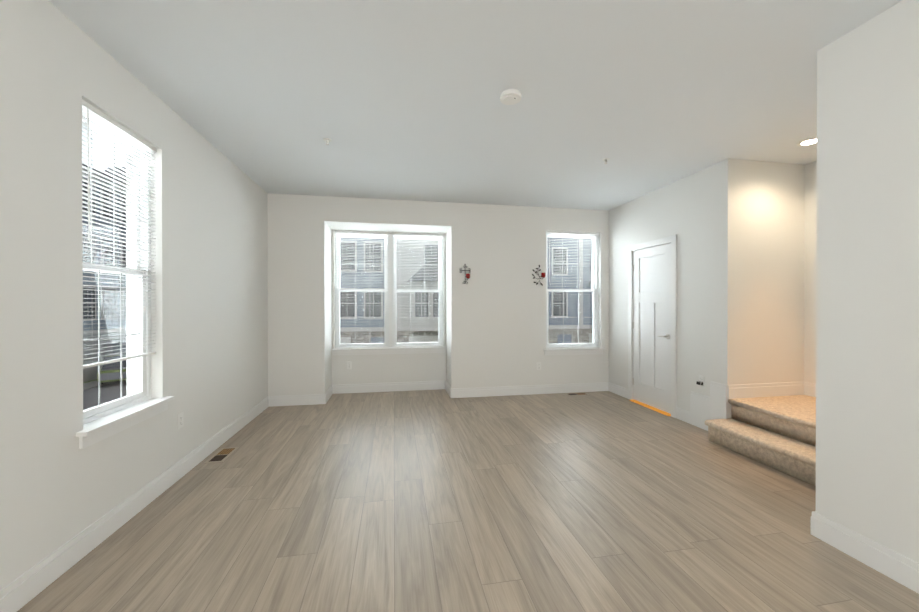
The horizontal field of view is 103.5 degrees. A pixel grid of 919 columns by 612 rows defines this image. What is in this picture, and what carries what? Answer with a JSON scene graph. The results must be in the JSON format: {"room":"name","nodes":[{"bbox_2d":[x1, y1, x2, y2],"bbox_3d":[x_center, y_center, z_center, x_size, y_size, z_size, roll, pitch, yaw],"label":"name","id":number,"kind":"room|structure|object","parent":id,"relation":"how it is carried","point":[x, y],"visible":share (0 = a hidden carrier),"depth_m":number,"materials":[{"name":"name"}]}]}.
{"room":"empty living room","nodes":[
{"label":"empty living room","id":0,"kind":"room"},
{"bbox_2d":[0,0,267,589],"bbox_3d":[-1.828,-0.062,0.509,0.220,2.740,8.830,0,0,-10],"label":"wall","id":1,"kind":"structure","parent":0,"point":[209,373],"depth_m":1.88,"materials":[{"name":"white paint"}]},
{"bbox_2d":[76,99,173,448],"bbox_3d":[-2.076,-0.180,2.207,0.205,1.836,0.750,0,0,-10],"label":"window","id":2,"kind":"structure","parent":1,"relation":"in","point":[112,417],"depth_m":2.24,"materials":[{"name":"white plastic"}]},
{"bbox_2d":[178,412,183,428],"bbox_3d":[-2.116,0.870,2.752,0.008,0.114,0.070,0,0,-10],"label":"outlet","id":3,"kind":"object","parent":1,"relation":"attached to","point":[181,420],"visible":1,"depth_m":2.75,"materials":[{"name":"white plastic"}]},
{"bbox_2d":[267,193,608,395],"bbox_3d":[-0.176,-0.131,5.461,5.230,2.840,0.770,0,0,-10],"label":"wall","id":4,"kind":"structure","parent":0,"point":[494,321],"depth_m":5.16,"materials":[{"name":"white paint"}]},
{"bbox_2d":[346,362,350,368],"bbox_3d":[-1.636,0.880,5.364,0.070,0.114,0.008,0,0,-10],"label":"outlet","id":5,"kind":"object","parent":4,"relation":"attached to","point":[348,365],"visible":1,"depth_m":5.36,"materials":[{"name":"white plastic"}]},
{"bbox_2d":[331,231,445,355],"bbox_3d":[-1.053,-0.193,5.523,1.689,1.836,0.205,0,0,-10],"label":"bay window","id":6,"kind":"structure","parent":4,"relation":"in","point":[390,344],"depth_m":5.54,"materials":[{"name":"white plastic"}]},
{"bbox_2d":[460,264,470,283],"bbox_3d":[0.087,-0.453,5.067,0.160,0.286,0.096,0,0,-10],"label":"sconce","id":7,"kind":"object","parent":4,"relation":"attached to","point":[467,275],"visible":1,"depth_m":5.09,"materials":[{"name":"black metal"}]},
{"bbox_2d":[532,265,545,285],"bbox_3d":[1.154,-0.452,5.258,0.190,0.306,0.093,0,0,-10],"label":"sconce","id":8,"kind":"object","parent":4,"relation":"attached to","point":[543,275],"visible":1,"depth_m":5.29,"materials":[{"name":"black metal"}]},
{"bbox_2d":[543,231,604,355],"bbox_3d":[1.699,-0.193,5.460,0.970,1.836,0.205,0,0,-10],"label":"window","id":9,"kind":"structure","parent":4,"relation":"in","point":[572,348],"depth_m":5.47,"materials":[{"name":"white plastic"}]},
{"bbox_2d":[17,389,918,611],"bbox_3d":[1.001,1.380,1.304,6.070,0.150,9.380,0,0,-10],"label":"floor","id":10,"kind":"structure","parent":0,"point":[440,500],"depth_m":2.16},
{"bbox_2d":[204,447,238,462],"bbox_3d":[-2.066,1.296,3.159,0.144,0.004,0.320,0,0,-10],"label":"floor vent","id":11,"kind":"object","parent":10,"relation":"in","point":[222,454],"visible":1,"depth_m":3.15,"materials":[{"name":"beige metal"}]},
{"bbox_2d":[565,392,588,395],"bbox_3d":[1.719,1.288,5.299,0.320,0.004,0.144,0,0,-10],"label":"floor vent","id":12,"kind":"object","parent":10,"relation":"in","point":[576,394],"visible":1,"depth_m":5.28,"materials":[{"name":"beige metal"}]},
{"bbox_2d":[48,0,901,209],"bbox_3d":[1.050,-1.484,1.023,6.070,0.100,8.830,0,0,-10],"label":"ceiling","id":13,"kind":"structure","parent":0,"point":[395,99],"depth_m":2.37,"materials":[{"name":"white paint"}]},
{"bbox_2d":[323,138,330,144],"bbox_3d":[-1.146,-1.421,3.142,0.068,0.042,0.068,0,0,-10],"label":"sprinkler","id":14,"kind":"object","parent":13,"relation":"attached to","point":[327,140],"visible":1,"depth_m":3.14,"materials":[{"name":"white plastic"}]},
{"bbox_2d":[500,89,520,104],"bbox_3d":[0.348,-1.419,2.466,0.142,0.042,0.142,0,0,-10],"label":"smoke detector","id":15,"kind":"object","parent":13,"relation":"attached to","point":[510,96],"visible":1,"depth_m":2.43,"materials":[{"name":"white plastic"}]},
{"bbox_2d":[797,137,816,145],"bbox_3d":[3.074,-1.439,3.181,0.170,0.006,0.170,0,0,-10],"label":"recessed light","id":16,"kind":"object","parent":13,"relation":"in","point":[810,141],"visible":0.71,"depth_m":3.18,"materials":[{"name":"white plastic"}]},
{"bbox_2d":[609,158,737,417],"bbox_3d":[2.505,-0.077,4.539,0.120,2.740,1.995,0,0,-10],"label":"wall","id":17,"kind":"structure","parent":0,"point":[696,213],"depth_m":3.94,"materials":[{"name":"white paint"}]},
{"bbox_2d":[628,243,670,413],"bbox_3d":[2.420,0.265,4.625,0.104,2.019,0.746,0,0,-10],"label":"door","id":18,"kind":"structure","parent":17,"relation":"in","point":[651,378],"depth_m":4.58,"materials":[{"name":"white wood"}]},
{"bbox_2d":[628,235,676,417],"bbox_3d":[2.447,0.235,4.609,0.120,2.115,0.860,0,0,-10],"label":"door frame","id":19,"kind":"structure","parent":17,"relation":"attached to","point":[672,240],"depth_m":4.24,"materials":[{"name":"white wood"}]},
{"bbox_2d":[696,375,703,386],"bbox_3d":[2.550,0.795,3.842,0.040,0.114,0.070,0,0,-10],"label":"outlet","id":20,"kind":"object","parent":17,"relation":"attached to","point":[700,382],"visible":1,"depth_m":3.83,"materials":[{"name":"white plastic"}]},
{"bbox_2d":[705,395,815,485],"bbox_3d":[3.068,1.104,2.939,1.178,0.390,1.360,0,0,-10],"label":"steps","id":21,"kind":"structure","parent":0,"point":[778,433],"depth_m":3.10,"materials":[{"name":"carpet"}]},
{"bbox_2d":[738,159,805,384],"bbox_3d":[3.115,-0.074,3.696,0.780,2.740,0.120,0,0,-10],"label":"wall","id":22,"kind":"structure","parent":0,"point":[777,224],"depth_m":3.64,"materials":[{"name":"white paint"}]},
{"bbox_2d":[806,161,816,383],"bbox_3d":[3.698,-0.072,3.108,0.120,2.740,1.485,0,0,-10],"label":"wall","id":23,"kind":"structure","parent":0,"point":[811,168],"depth_m":3.65,"materials":[{"name":"white paint"}]},
{"bbox_2d":[816,0,918,562],"bbox_3d":[3.402,-0.059,-0.265,1.900,2.740,5.050,0,0,-10],"label":"wall","id":24,"kind":"structure","parent":0,"point":[867,367],"depth_m":1.82,"materials":[{"name":"white paint"}]},
{"bbox_2d":[0,381,918,611],"bbox_3d":[1.052,1.044,1.302,5.730,0.523,8.960,0,0,-10],"label":"baseboard","id":25,"kind":"structure","parent":24,"relation":"attached to","point":[21,591],"depth_m":2.62,"materials":[{"name":"white wood"}]},
{"label":"outside","id":26,"kind":"structure","parent":0,"visible":0},
{"bbox_2d":[82,163,592,409],"bbox_3d":[-8.146,-7.155,44.038,180.000,22.800,170.000,0,0,-10],"label":"buildings","id":27,"kind":"structure","parent":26,"point":[345,323],"depth_m":22.08,"materials":[{"name":"grey"}]}
]}

